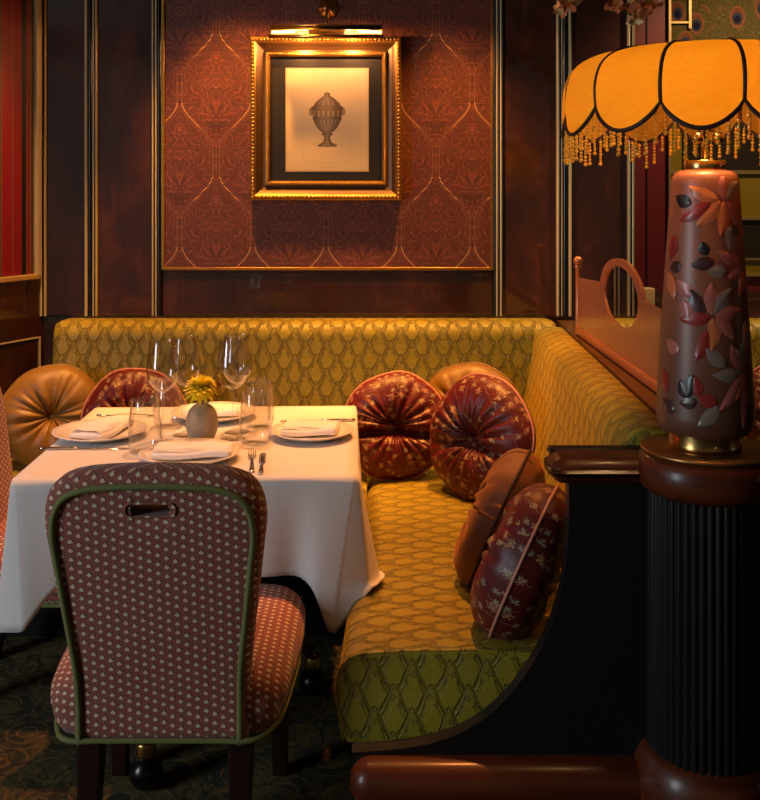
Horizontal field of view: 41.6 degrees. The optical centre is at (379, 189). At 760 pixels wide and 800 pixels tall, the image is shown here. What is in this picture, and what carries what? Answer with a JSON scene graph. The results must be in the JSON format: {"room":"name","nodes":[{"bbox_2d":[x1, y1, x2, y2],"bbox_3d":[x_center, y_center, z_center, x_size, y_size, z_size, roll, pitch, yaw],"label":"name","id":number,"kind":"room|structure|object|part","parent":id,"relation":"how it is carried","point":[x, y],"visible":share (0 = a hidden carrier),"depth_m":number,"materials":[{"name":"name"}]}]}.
{"room":"restaurant","nodes":[
{"label":"restaurant","id":0,"kind":"room"},
{"bbox_2d":[0,0,42,457],"bbox_3d":[-1.993,0.050,3.017,0.122,2.900,2.640,0,0,26],"label":"wall","id":1,"kind":"structure","parent":0,"point":[21,322],"depth_m":4.03,"materials":[{"name":"brown wood"}]},
{"bbox_3d":[-1.932,-0.528,3.044,0.001,1.743,2.342,0,0,26],"label":"striped panel","id":2,"kind":"part","parent":1,"relation":"part of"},
{"bbox_3d":[-1.919,0.354,3.054,0.022,0.022,2.372,0,0,26],"label":"panel moulding","id":3,"kind":"part","parent":1,"relation":"part of","materials":[{"name":"brown wood"}]},
{"bbox_3d":[-1.405,-0.517,4.106,0.022,1.765,0.030,0,0,26],"label":"panel moulding","id":4,"kind":"part","parent":1,"relation":"part of","materials":[{"name":"beige wood"}]},
{"bbox_2d":[0,636,353,799],"bbox_3d":[-0.400,1.525,1.300,7.600,0.050,7.800,0,0,0],"label":"floor","id":5,"kind":"structure","parent":0,"point":[35,764],"depth_m":2.66,"materials":[{"name":"carpet"}]},
{"bbox_2d":[0,388,59,654],"bbox_3d":[-1.016,1.033,3.040,0.644,0.935,0.550,0,0,0],"label":"dining chair","id":6,"kind":"object","parent":5,"relation":"on","point":[6,472],"visible":0.1,"depth_m":3.13,"materials":[{"name":"red fabric"}]},
{"bbox_3d":[-1.206,1.327,3.200,0.105,0.345,0.054,0,0,0],"label":"leg","id":7,"kind":"part","parent":6,"relation":"part of","materials":[{"name":"black wood"}]},
{"bbox_3d":[-1.239,0.864,3.040,0.181,0.597,0.452,0,0,0],"label":"backrest","id":8,"kind":"part","parent":6,"relation":"part of","materials":[{"name":"fabric"}]},
{"bbox_3d":[-0.968,1.083,3.040,0.544,0.149,0.548,0,0,0],"label":"seat","id":9,"kind":"part","parent":6,"relation":"part of","materials":[{"name":"fabric"}]},
{"bbox_2d":[45,462,304,799],"bbox_3d":[-0.462,1.033,2.329,0.550,0.935,0.644,0,0,0],"label":"dining chair","id":10,"kind":"object","parent":5,"relation":"on","point":[174,633],"visible":1,"depth_m":2.07,"materials":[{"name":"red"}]},
{"bbox_3d":[-0.622,1.327,2.139,0.054,0.345,0.105,0,0,0],"label":"leg","id":11,"kind":"part","parent":10,"relation":"part of","materials":[{"name":"black wood"}]},
{"bbox_3d":[-0.667,1.327,2.566,0.054,0.345,0.056,0,0,0],"label":"leg","id":12,"kind":"part","parent":10,"relation":"part of","materials":[{"name":"black wood"}]},
{"bbox_3d":[-0.462,0.864,2.106,0.452,0.597,0.181,0,0,0],"label":"backrest","id":13,"kind":"part","parent":10,"relation":"part of","materials":[{"name":"red fabric"}]},
{"bbox_3d":[-0.462,1.083,2.377,0.548,0.149,0.544,0,0,0],"label":"seat","id":14,"kind":"part","parent":10,"relation":"part of","materials":[{"name":"red fabric"}]},
{"bbox_3d":[-0.299,1.327,2.139,0.054,0.345,0.105,0,0,0],"label":"leg","id":15,"kind":"part","parent":10,"relation":"part of","materials":[{"name":"black wood"}]},
{"bbox_3d":[-0.257,1.327,2.566,0.054,0.345,0.056,0,0,0],"label":"leg","id":16,"kind":"part","parent":10,"relation":"part of","materials":[{"name":"black wood"}]},
{"bbox_2d":[129,578,326,790],"bbox_3d":[-0.514,1.125,2.953,0.882,0.750,0.970,0,0,-2],"label":"dining table","id":17,"kind":"object","parent":5,"relation":"on","point":[146,770],"visible":0.2,"depth_m":2.50,"materials":[{"name":"black wood"}]},
{"bbox_2d":[0,406,384,632],"bbox_3d":[-0.499,0.941,3.009,1.028,0.392,0.958,0,0,0],"label":"tablecloth","id":18,"kind":"object","parent":17,"relation":"on","point":[318,531],"visible":0.62,"depth_m":2.59,"materials":[{"name":"white fabric"}]},
{"bbox_2d":[38,447,129,449],"bbox_3d":[-0.850,0.741,2.872,0.260,0.008,0.019,0,0,-2],"label":"table knife","id":19,"kind":"object","parent":18,"relation":"on","point":[39,448],"visible":1,"depth_m":2.87,"materials":[{"name":"silver metal"}]},
{"bbox_3d":[-0.921,0.741,2.869,0.117,0.008,0.016,0,0,-2],"label":"handle","id":20,"kind":"part","parent":19,"relation":"part of","materials":[{"name":"silver metal"}]},
{"bbox_3d":[-0.791,0.743,2.873,0.143,0.002,0.019,0,0,-2],"label":"blade","id":21,"kind":"part","parent":19,"relation":"part of","materials":[{"name":"silver metal"}]},
{"bbox_2d":[51,418,147,442],"bbox_3d":[-0.845,0.732,3.017,0.280,0.026,0.280,0,0,0],"label":"plate","id":22,"kind":"object","parent":18,"relation":"on","point":[63,431],"visible":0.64,"depth_m":3.02,"materials":[{"name":"white ceramic"}]},
{"bbox_2d":[69,416,133,439],"bbox_3d":[-0.841,0.719,3.029,0.127,0.029,0.200,0,0,14],"label":"napkin","id":23,"kind":"object","parent":22,"relation":"on","point":[107,427],"visible":0.98,"depth_m":2.98,"materials":[{"name":"white fabric"}]},
{"bbox_2d":[96,414,155,416],"bbox_3d":[-0.834,0.739,3.283,0.190,0.009,0.024,0,0,-2],"label":"fork","id":24,"kind":"object","parent":18,"relation":"on","point":[99,415],"visible":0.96,"depth_m":3.28,"materials":[{"name":"silver metal"}]},
{"bbox_3d":[-0.803,0.739,3.284,0.129,0.009,0.017,0,0,-2],"label":"handle","id":25,"kind":"part","parent":24,"relation":"part of","materials":[{"name":"silver metal"}]},
{"bbox_2d":[128,396,161,454],"bbox_3d":[-0.667,0.669,2.839,0.095,0.153,0.095,0,0,0],"label":"tumbler","id":26,"kind":"object","parent":18,"relation":"on","point":[134,451],"visible":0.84,"depth_m":2.83,"materials":[{"name":"clear glass"}]},
{"bbox_2d":[146,339,179,443],"bbox_3d":[-0.642,0.596,2.957,0.098,0.299,0.098,0,0,0],"label":"wine glass","id":27,"kind":"object","parent":18,"relation":"on","point":[156,339],"visible":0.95,"depth_m":2.96,"materials":[{"name":"clear glass"}]},
{"bbox_2d":[146,339,179,391],"bbox_3d":[-0.642,0.521,2.957,0.098,0.150,0.098,0,0,0],"label":"bowl","id":28,"kind":"object","parent":27,"relation":"on","point":[156,339],"depth_m":2.95,"materials":[{"name":"clear glass"}]},
{"bbox_2d":[153,376,182,428],"bbox_3d":[-0.667,0.669,3.144,0.095,0.153,0.095,0,0,0],"label":"tumbler","id":29,"kind":"object","parent":18,"relation":"on","point":[165,425],"visible":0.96,"depth_m":3.13,"materials":[{"name":"clear glass"}]},
{"bbox_2d":[169,335,200,437],"bbox_3d":[-0.593,0.596,3.042,0.098,0.299,0.098,0,0,0],"label":"wine glass","id":30,"kind":"object","parent":18,"relation":"on","point":[179,436],"visible":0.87,"depth_m":3.03,"materials":[{"name":"clear glass"}]},
{"bbox_2d":[169,335,200,385],"bbox_3d":[-0.593,0.521,3.042,0.098,0.150,0.098,0,0,0],"label":"bowl","id":31,"kind":"object","parent":30,"relation":"on","point":[177,335],"depth_m":3.03,"materials":[{"name":"clear glass"}]},
{"bbox_2d":[138,438,240,463],"bbox_3d":[-0.525,0.732,2.765,0.278,0.026,0.278,0,0,0],"label":"plate","id":32,"kind":"object","parent":18,"relation":"on","point":[145,453],"visible":0.42,"depth_m":2.75,"materials":[{"name":"white ceramic"}]},
{"bbox_2d":[151,441,234,459],"bbox_3d":[-0.515,0.719,2.769,0.215,0.029,0.122,0,0,-2],"label":"napkin","id":33,"kind":"object","parent":32,"relation":"on","point":[162,450],"visible":0.99,"depth_m":2.73,"materials":[{"name":"white fabric"}]},
{"bbox_2d":[186,402,217,438],"bbox_3d":[-0.528,0.689,2.969,0.096,0.114,0.096,0,0,0],"label":"vase","id":34,"kind":"object","parent":18,"relation":"on","point":[201,419],"visible":0.79,"depth_m":2.93,"materials":[{"name":"beige ceramic"}]},
{"bbox_2d":[183,374,216,403],"bbox_3d":[-0.531,0.616,2.962,0.103,0.139,0.109,0,0,0],"label":"chrysanthemum","id":35,"kind":"object","parent":34,"relation":"in","point":[201,387],"visible":1,"depth_m":2.94,"materials":[{"name":"yellow plant"}]},
{"bbox_2d":[207,379,224,402],"bbox_3d":[-0.495,0.626,2.997,0.064,0.120,0.054,0,0,0],"label":"chrysanthemum","id":36,"kind":"object","parent":34,"relation":"in","point":[217,382],"visible":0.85,"depth_m":2.99,"materials":[{"name":"brown"}]},
{"bbox_2d":[171,401,256,422],"bbox_3d":[-0.543,0.732,3.268,0.276,0.026,0.276,0,0,0],"label":"plate","id":37,"kind":"object","parent":18,"relation":"on","point":[177,412],"visible":0.42,"depth_m":3.28,"materials":[{"name":"white ceramic"}]},
{"bbox_2d":[183,404,243,417],"bbox_3d":[-0.543,0.719,3.268,0.180,0.029,0.116,0,0,0],"label":"napkin","id":38,"kind":"object","parent":37,"relation":"on","point":[221,409],"visible":0.55,"depth_m":3.23,"materials":[{"name":"white fabric"}]},
{"bbox_2d":[217,337,248,441],"bbox_3d":[-0.441,0.596,2.999,0.098,0.299,0.098,0,0,0],"label":"wine glass","id":39,"kind":"object","parent":18,"relation":"on","point":[231,440],"visible":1,"depth_m":2.99,"materials":[{"name":"clear glass"}]},
{"bbox_2d":[217,337,248,388],"bbox_3d":[-0.441,0.521,2.999,0.098,0.150,0.098,0,0,0],"label":"bowl","id":40,"kind":"object","parent":39,"relation":"on","point":[225,337],"depth_m":2.99,"materials":[{"name":"clear glass"}]},
{"bbox_2d":[221,333,252,434],"bbox_3d":[-0.440,0.596,3.079,0.098,0.299,0.098,0,0,0],"label":"wine glass","id":41,"kind":"object","parent":18,"relation":"on","point":[229,433],"visible":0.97,"depth_m":3.07,"materials":[{"name":"clear glass"}]},
{"bbox_2d":[221,333,252,383],"bbox_3d":[-0.440,0.521,3.079,0.098,0.150,0.098,0,0,0],"label":"bowl","id":42,"kind":"object","parent":41,"relation":"on","point":[231,333],"depth_m":3.07,"materials":[{"name":"clear glass"}]},
{"bbox_2d":[248,450,255,472],"bbox_3d":[-0.349,0.739,2.730,0.024,0.009,0.200,0,0,-7],"label":"fork","id":43,"kind":"object","parent":18,"relation":"on","point":[251,468],"visible":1,"depth_m":2.69,"materials":[{"name":"silver metal"}]},
{"bbox_3d":[-0.345,0.739,2.698,0.017,0.009,0.136,0,0,-7],"label":"handle","id":44,"kind":"part","parent":43,"relation":"part of","materials":[{"name":"silver metal"}]},
{"bbox_2d":[239,389,271,446],"bbox_3d":[-0.365,0.669,2.934,0.095,0.153,0.095,0,0,0],"label":"tumbler","id":45,"kind":"object","parent":18,"relation":"on","point":[250,442],"visible":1,"depth_m":2.92,"materials":[{"name":"clear glass"}]},
{"bbox_2d":[244,377,273,429],"bbox_3d":[-0.379,0.669,3.131,0.095,0.153,0.095,0,0,0],"label":"tumbler","id":46,"kind":"object","parent":18,"relation":"on","point":[255,426],"visible":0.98,"depth_m":3.12,"materials":[{"name":"clear glass"}]},
{"bbox_2d":[258,453,265,474],"bbox_3d":[-0.321,0.741,2.720,0.019,0.008,0.210,0,0,-5],"label":"table knife","id":47,"kind":"object","parent":18,"relation":"on","point":[262,457],"visible":1,"depth_m":2.72,"materials":[{"name":"silver metal"}]},
{"bbox_3d":[-0.316,0.741,2.662,0.016,0.008,0.094,0,0,-5],"label":"handle","id":48,"kind":"part","parent":47,"relation":"part of","materials":[{"name":"silver metal"}]},
{"bbox_3d":[-0.325,0.743,2.767,0.019,0.002,0.116,0,0,-5],"label":"blade","id":49,"kind":"part","parent":47,"relation":"part of","materials":[{"name":"silver metal"}]},
{"bbox_2d":[270,419,353,442],"bbox_3d":[-0.205,0.732,3.017,0.252,0.026,0.252,0,0,0],"label":"plate","id":50,"kind":"object","parent":18,"relation":"on","point":[344,429],"visible":0.56,"depth_m":2.98,"materials":[{"name":"white ceramic"}]},
{"bbox_2d":[281,420,339,436],"bbox_3d":[-0.209,0.719,3.028,0.165,0.029,0.136,0,0,4],"label":"napkin","id":51,"kind":"object","parent":50,"relation":"on","point":[291,428],"visible":1,"depth_m":2.98,"materials":[{"name":"white fabric"}]},
{"bbox_2d":[281,418,354,421],"bbox_3d":[-0.200,0.741,3.219,0.240,0.008,0.019,0,0,-3],"label":"table knife","id":52,"kind":"object","parent":18,"relation":"on","point":[347,419],"visible":0.52,"depth_m":3.22,"materials":[{"name":"silver metal"}]},
{"bbox_3d":[-0.134,0.741,3.223,0.108,0.008,0.016,0,0,-3],"label":"handle","id":53,"kind":"part","parent":52,"relation":"part of","materials":[{"name":"silver metal"}]},
{"bbox_3d":[-0.340,1.259,2.987,0.299,0.254,0.053,0,0,8],"label":"leg","id":54,"kind":"part","parent":17,"relation":"part of","materials":[{"name":"black wood"}]},
{"bbox_2d":[5,318,555,635],"bbox_3d":[-0.367,1.012,3.715,2.145,0.975,0.850,0,0,0],"label":"banquette","id":55,"kind":"object","parent":5,"relation":"on","point":[307,361],"visible":0.32,"depth_m":3.96,"materials":[{"name":"fabric"}]},
{"bbox_2d":[3,364,95,465],"bbox_3d":[-1.236,0.856,3.770,0.394,0.385,0.192,0,0,-9],"label":"round cushion","id":56,"kind":"object","parent":55,"relation":"on","point":[42,399],"visible":0.73,"depth_m":3.72,"materials":[{"name":"gold leather"}]},
{"bbox_2d":[81,368,186,419],"bbox_3d":[-0.904,0.852,3.680,0.391,0.379,0.181,0,0,-3],"label":"round cushion","id":57,"kind":"object","parent":55,"relation":"on","point":[117,388],"visible":0.22,"depth_m":3.65,"materials":[{"name":"red fabric"}]},
{"bbox_3d":[-0.743,1.159,3.605,1.394,0.242,0.630,0,0,0],"label":"seat","id":58,"kind":"part","parent":55,"relation":"part of","materials":[{"name":"fabric"}]},
{"bbox_3d":[-0.297,0.812,4.020,2.005,0.575,0.240,0,0,0],"label":"backrest","id":59,"kind":"part","parent":55,"relation":"part of","materials":[{"name":"yellow fabric"}]},
{"bbox_2d":[350,445,645,799],"bbox_3d":[0.269,1.021,2.136,0.663,0.918,0.142,0,0,0],"label":"end panel","id":60,"kind":"object","parent":5,"relation":"on","point":[570,724],"visible":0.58,"depth_m":2.13,"materials":[{"name":"black paint"}]},
{"bbox_3d":[0.269,1.248,2.115,0.663,0.094,0.100,0,0,0],"label":"rail","id":61,"kind":"part","parent":60,"relation":"part of","materials":[{"name":"brown wood"}]},
{"bbox_3d":[0.478,0.592,2.145,0.244,0.057,0.120,0,0,0],"label":"handrail","id":62,"kind":"part","parent":60,"relation":"part of","materials":[{"name":"brown wood"}]},
{"bbox_2d":[335,327,668,742],"bbox_3d":[0.306,1.013,3.049,0.758,0.974,1.655,0,0,2],"label":"banquette","id":63,"kind":"object","parent":5,"relation":"on","point":[415,661],"visible":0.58,"depth_m":2.44,"materials":[{"name":"fabric"}]},
{"bbox_2d":[345,371,441,479],"bbox_3d":[0.054,0.854,3.621,0.394,0.383,0.195,0,0,4],"label":"round cushion","id":64,"kind":"object","parent":63,"relation":"on","point":[395,409],"visible":0.9,"depth_m":3.57,"materials":[{"name":"red fabric"}]},
{"bbox_3d":[0.233,1.132,3.052,0.604,0.212,1.655,0,0,2],"label":"seat","id":65,"kind":"part","parent":63,"relation":"part of","materials":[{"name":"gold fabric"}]},
{"bbox_2d":[429,362,517,397],"bbox_3d":[0.339,0.844,3.770,0.388,0.378,0.172,0,0,17],"label":"round cushion","id":66,"kind":"object","parent":63,"relation":"on","point":[444,379],"visible":0.12,"depth_m":3.77,"materials":[{"name":"gold fabric"}]},
{"bbox_2d":[430,373,535,501],"bbox_3d":[0.338,0.837,3.359,0.435,0.425,0.190,0,0,42],"label":"round cushion","id":67,"kind":"object","parent":63,"relation":"on","point":[482,417],"visible":0.88,"depth_m":3.31,"materials":[{"name":"red fabric"}]},
{"bbox_2d":[454,448,544,587],"bbox_3d":[0.318,0.866,2.644,0.230,0.369,0.321,0,0,24],"label":"round cushion","id":68,"kind":"object","parent":63,"relation":"on","point":[517,469],"visible":0.56,"depth_m":2.54,"materials":[{"name":"orange fabric"}]},
{"bbox_2d":[470,483,565,639],"bbox_3d":[0.338,0.874,2.347,0.250,0.369,0.304,0,0,40],"label":"round cushion","id":69,"kind":"object","parent":63,"relation":"on","point":[514,580],"visible":0.9,"depth_m":2.23,"materials":[{"name":"red fabric"}]},
{"bbox_3d":[0.570,0.813,3.040,0.230,0.574,1.655,0,0,2],"label":"backrest","id":70,"kind":"part","parent":63,"relation":"part of","materials":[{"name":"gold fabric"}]},
{"bbox_2d":[557,320,655,414],"bbox_3d":[0.733,1.019,3.200,0.135,0.962,1.860,0,0,0],"label":"wall","id":71,"kind":"structure","parent":5,"relation":"on","point":[647,396],"depth_m":2.94,"materials":[{"name":"brown wood"}]},
{"bbox_2d":[573,256,661,392],"bbox_3d":[0.735,0.374,3.025,0.034,0.328,1.409,0,0,0],"label":"partition panel","id":72,"kind":"object","parent":71,"relation":"on","point":[635,348],"visible":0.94,"depth_m":3.05,"materials":[{"name":"brown wood"}]},
{"bbox_3d":[0.735,0.407,3.712,0.028,0.262,0.028,0,0,0],"label":"post","id":73,"kind":"part","parent":72,"relation":"part of","materials":[{"name":"brown wood"}]},
{"bbox_3d":[0.735,0.519,3.010,0.022,0.028,1.380,0,0,0],"label":"rail","id":74,"kind":"part","parent":72,"relation":"part of","materials":[{"name":"brown wood"}]},
{"bbox_2d":[614,318,759,437],"bbox_3d":[2.030,1.012,3.715,2.340,0.975,0.850,0,0,0],"label":"banquette","id":75,"kind":"object","parent":5,"relation":"on","point":[624,322],"visible":0.03,"depth_m":3.97,"materials":[{"name":"gold fabric"}]},
{"bbox_2d":[745,366,759,442],"bbox_3d":[1.548,0.841,3.799,0.389,0.382,0.175,0,0,9],"label":"round cushion","id":76,"kind":"object","parent":75,"relation":"on","point":[754,435],"visible":0.24,"depth_m":3.76,"materials":[{"name":"red fabric"}]},
{"bbox_2d":[635,447,759,799],"bbox_3d":[0.682,1.014,2.100,0.296,0.933,0.296,0,0,17],"label":"pillar","id":77,"kind":"structure","parent":5,"relation":"on","point":[701,741],"depth_m":1.99,"materials":[{"name":"black wood"}]},
{"bbox_2d":[561,37,759,466],"bbox_3d":[0.682,0.117,2.100,0.592,0.860,0.592,0,0,0],"label":"table lamp","id":78,"kind":"object","parent":77,"relation":"on","point":[705,402],"visible":1,"depth_m":2.02,"materials":[{"name":"ceramic"}]},
{"bbox_3d":[0.682,-0.202,2.100,0.589,0.178,0.589,0,0,0],"label":"lamp shade","id":79,"kind":"part","parent":78,"relation":"part of","materials":[{"name":"orange fabric"}]},
{"bbox_3d":[0.682,0.542,2.100,0.263,0.008,0.263,0,0,0],"label":"plate","id":80,"kind":"part","parent":78,"relation":"part of","materials":[{"name":"gold metal"}]},
{"bbox_3d":[0.682,-0.186,2.100,0.013,0.255,0.013,0,0,0],"label":"stem","id":81,"kind":"part","parent":78,"relation":"part of","materials":[{"name":"gold metal"}]},
{"bbox_3d":[0.682,0.233,2.100,0.199,0.548,0.202,0,0,0],"label":"glass","id":82,"kind":"part","parent":78,"relation":"part of","materials":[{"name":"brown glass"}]},
{"bbox_2d":[691,128,724,143],"bbox_3d":[0.682,-0.134,2.095,0.070,0.078,0.055,0,0,0],"label":"socket","id":83,"kind":"object","parent":78,"relation":"attached to","point":[701,137],"depth_m":2.07,"materials":[{"name":"gold metal"}]},
{"bbox_2d":[40,0,759,482],"bbox_3d":[0.977,-0.083,4.362,4.846,3.165,0.476,0,0,0],"label":"wall","id":84,"kind":"structure","parent":0,"point":[148,211],"depth_m":4.14,"materials":[{"name":"brown wood"}]},
{"bbox_3d":[-1.401,-0.440,4.140,0.011,1.921,0.021,0,0,0],"label":"moulding","id":85,"kind":"part","parent":84,"relation":"part of","materials":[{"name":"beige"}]},
{"bbox_3d":[-1.393,-0.440,4.141,0.007,1.921,0.019,0,0,0],"label":"moulding","id":86,"kind":"part","parent":84,"relation":"part of","materials":[{"name":"black wood"}]},
{"bbox_3d":[-1.386,-0.440,4.140,0.008,1.921,0.019,0,0,0],"label":"moulding","id":87,"kind":"part","parent":84,"relation":"part of","materials":[{"name":"beige"}]},
{"bbox_3d":[-1.299,-0.440,4.147,0.162,1.921,0.006,0,0,0],"label":"burl panel","id":88,"kind":"part","parent":84,"relation":"part of","materials":[{"name":"brown wood"}]},
{"bbox_3d":[-1.215,-0.440,4.139,0.014,1.921,0.022,0,0,0],"label":"moulding","id":89,"kind":"part","parent":84,"relation":"part of","materials":[{"name":"beige"}]},
{"bbox_3d":[-1.198,-0.440,4.138,0.019,1.921,0.024,0,0,0],"label":"moulding","id":90,"kind":"part","parent":84,"relation":"part of","materials":[{"name":"black wood"}]},
{"bbox_3d":[-1.185,-0.440,4.140,0.007,1.921,0.019,0,0,0],"label":"moulding","id":91,"kind":"part","parent":84,"relation":"part of","materials":[{"name":"beige"}]},
{"bbox_3d":[-1.180,-0.440,4.141,0.005,1.921,0.018,0,0,0],"label":"moulding","id":92,"kind":"part","parent":84,"relation":"part of","materials":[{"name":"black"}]},
{"bbox_3d":[-1.174,-0.440,4.140,0.007,1.921,0.019,0,0,0],"label":"moulding","id":93,"kind":"part","parent":84,"relation":"part of","materials":[{"name":"beige"}]},
{"bbox_3d":[-1.055,-0.440,4.147,0.226,1.921,0.006,0,0,0],"label":"burl panel","id":94,"kind":"part","parent":84,"relation":"part of","materials":[{"name":"brown wood"}]},
{"bbox_3d":[-0.940,-0.440,4.140,0.008,1.921,0.019,0,0,0],"label":"moulding","id":95,"kind":"part","parent":84,"relation":"part of","materials":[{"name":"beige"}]},
{"bbox_3d":[-0.933,-0.440,4.141,0.006,1.921,0.019,0,0,0],"label":"moulding","id":96,"kind":"part","parent":84,"relation":"part of","materials":[{"name":"black"}]},
{"bbox_3d":[-0.927,-0.440,4.140,0.008,1.921,0.019,0,0,0],"label":"moulding","id":97,"kind":"part","parent":84,"relation":"part of","materials":[{"name":"beige"}]},
{"bbox_3d":[-0.913,-0.440,4.138,0.019,1.921,0.025,0,0,0],"label":"moulding","id":98,"kind":"part","parent":84,"relation":"part of","materials":[{"name":"black wood"}]},
{"bbox_2d":[250,37,400,199],"bbox_3d":[-0.222,-0.293,4.109,0.618,0.668,0.066,0,0,0],"label":"framed print","id":99,"kind":"object","parent":84,"relation":"attached to","point":[325,113],"visible":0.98,"depth_m":4.13,"materials":[{"name":"gold wood"}]},
{"bbox_3d":[-0.222,-0.293,4.114,0.498,0.548,0.032,0,0,0],"label":"moulding","id":100,"kind":"part","parent":99,"relation":"part of","materials":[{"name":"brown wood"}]},
{"bbox_2d":[268,0,383,37],"bbox_3d":[-0.214,-0.700,4.055,0.457,0.195,0.174,0,0,0],"label":"picture light","id":101,"kind":"object","parent":84,"relation":"attached to","point":[327,9],"visible":1,"depth_m":3.99,"materials":[{"name":"gold metal"}]},
{"bbox_3d":[-0.314,-0.629,3.996,0.056,0.018,0.017,0,0,0],"label":"bulb","id":102,"kind":"part","parent":101,"relation":"part of","materials":[{"name":"white glass"}]},
{"bbox_3d":[-0.214,-0.710,4.058,0.011,0.105,0.136,0,0,0],"label":"arm","id":103,"kind":"part","parent":101,"relation":"part of","materials":[{"name":"gold metal"}]},
{"bbox_3d":[-0.114,-0.629,3.996,0.056,0.018,0.017,0,0,0],"label":"bulb","id":104,"kind":"part","parent":101,"relation":"part of","materials":[{"name":"white"}]},
{"bbox_3d":[-0.217,-0.534,4.141,1.373,1.731,0.018,0,0,0],"label":"wallpaper frame","id":105,"kind":"part","parent":84,"relation":"part of","materials":[{"name":"brown wood"}]},
{"bbox_3d":[-0.218,0.431,4.147,1.365,0.181,0.005,0,0,0],"label":"dado panel","id":106,"kind":"part","parent":84,"relation":"part of","materials":[{"name":"brown wood"}]},
{"bbox_3d":[-0.216,-0.540,4.142,1.353,1.720,0.001,0,0,0],"label":"wallpaper panel","id":107,"kind":"part","parent":84,"relation":"part of","materials":[{"name":"red paper"}]},
{"bbox_3d":[0.474,-0.440,4.140,0.010,1.921,0.021,0,0,0],"label":"moulding","id":108,"kind":"part","parent":84,"relation":"part of","materials":[{"name":"black wood"}]},
{"bbox_3d":[0.483,-0.440,4.140,0.008,1.921,0.019,0,0,0],"label":"moulding","id":109,"kind":"part","parent":84,"relation":"part of","materials":[{"name":"beige"}]},
{"bbox_3d":[0.491,-0.440,4.140,0.009,1.921,0.020,0,0,0],"label":"moulding","id":110,"kind":"part","parent":84,"relation":"part of","materials":[{"name":"black"}]},
{"bbox_3d":[0.500,-0.440,4.140,0.008,1.921,0.019,0,0,0],"label":"moulding","id":111,"kind":"part","parent":84,"relation":"part of","materials":[{"name":"beige"}]},
{"bbox_3d":[0.507,-0.440,4.140,0.007,1.921,0.019,0,0,0],"label":"moulding","id":112,"kind":"part","parent":84,"relation":"part of","materials":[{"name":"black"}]},
{"bbox_3d":[0.625,-0.440,4.147,0.212,1.921,0.006,0,0,0],"label":"burl panel","id":113,"kind":"part","parent":84,"relation":"part of","materials":[{"name":"brown wood"}]},
{"bbox_3d":[0.735,-0.440,4.140,0.010,1.921,0.020,0,0,0],"label":"moulding","id":114,"kind":"part","parent":84,"relation":"part of","materials":[{"name":"beige"}]},
{"bbox_3d":[0.745,-0.440,4.140,0.009,1.921,0.020,0,0,0],"label":"moulding","id":115,"kind":"part","parent":84,"relation":"part of","materials":[{"name":"black"}]},
{"bbox_3d":[0.752,-0.440,4.141,0.006,1.921,0.019,0,0,0],"label":"moulding","id":116,"kind":"part","parent":84,"relation":"part of","materials":[{"name":"beige"}]},
{"bbox_3d":[0.767,-0.440,4.137,0.023,1.921,0.026,0,0,0],"label":"moulding","id":117,"kind":"part","parent":84,"relation":"part of","materials":[{"name":"black"}]},
{"bbox_3d":[0.785,-0.440,4.139,0.014,1.921,0.022,0,0,0],"label":"moulding","id":118,"kind":"part","parent":84,"relation":"part of","materials":[{"name":"beige"}]},
{"bbox_3d":[0.794,-0.440,4.141,0.005,1.921,0.018,0,0,0],"label":"moulding","id":119,"kind":"part","parent":84,"relation":"part of","materials":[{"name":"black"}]},
{"bbox_3d":[1.029,-0.440,4.140,0.008,1.921,0.020,0,0,0],"label":"moulding","id":120,"kind":"part","parent":84,"relation":"part of","materials":[{"name":"beige"}]},
{"bbox_3d":[1.038,-0.440,4.140,0.008,1.921,0.020,0,0,0],"label":"moulding","id":121,"kind":"part","parent":84,"relation":"part of","materials":[{"name":"black"}]},
{"bbox_3d":[1.048,-0.440,4.139,0.012,1.921,0.021,0,0,0],"label":"moulding","id":122,"kind":"part","parent":84,"relation":"part of","materials":[{"name":"gold metal"}]},
{"bbox_2d":[644,287,654,304],"bbox_3d":[1.142,0.471,4.280,0.054,0.105,0.060,0,0,0],"label":"card holder","id":123,"kind":"object","parent":84,"relation":"on","point":[649,292],"visible":0.29,"depth_m":4.25,"materials":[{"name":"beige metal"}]},
{"bbox_3d":[1.823,-1.125,4.496,1.035,1.080,0.008,0,0,0],"label":"feather panel","id":124,"kind":"part","parent":84,"relation":"part of","materials":[{"name":"green paper"}]},
{"bbox_3d":[-0.400,-1.425,1.300,7.600,0.050,7.800,0,0,0],"label":"ceiling","id":125,"kind":"structure","parent":0,"visible":0},
{"bbox_2d":[553,0,663,26],"bbox_3d":[0.759,-0.969,3.305,0.374,0.863,0.111,0,0,0],"label":"chandelier","id":126,"kind":"object","parent":125,"relation":"hanging from","point":[617,6],"visible":1,"depth_m":3.29,"materials":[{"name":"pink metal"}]}
]}

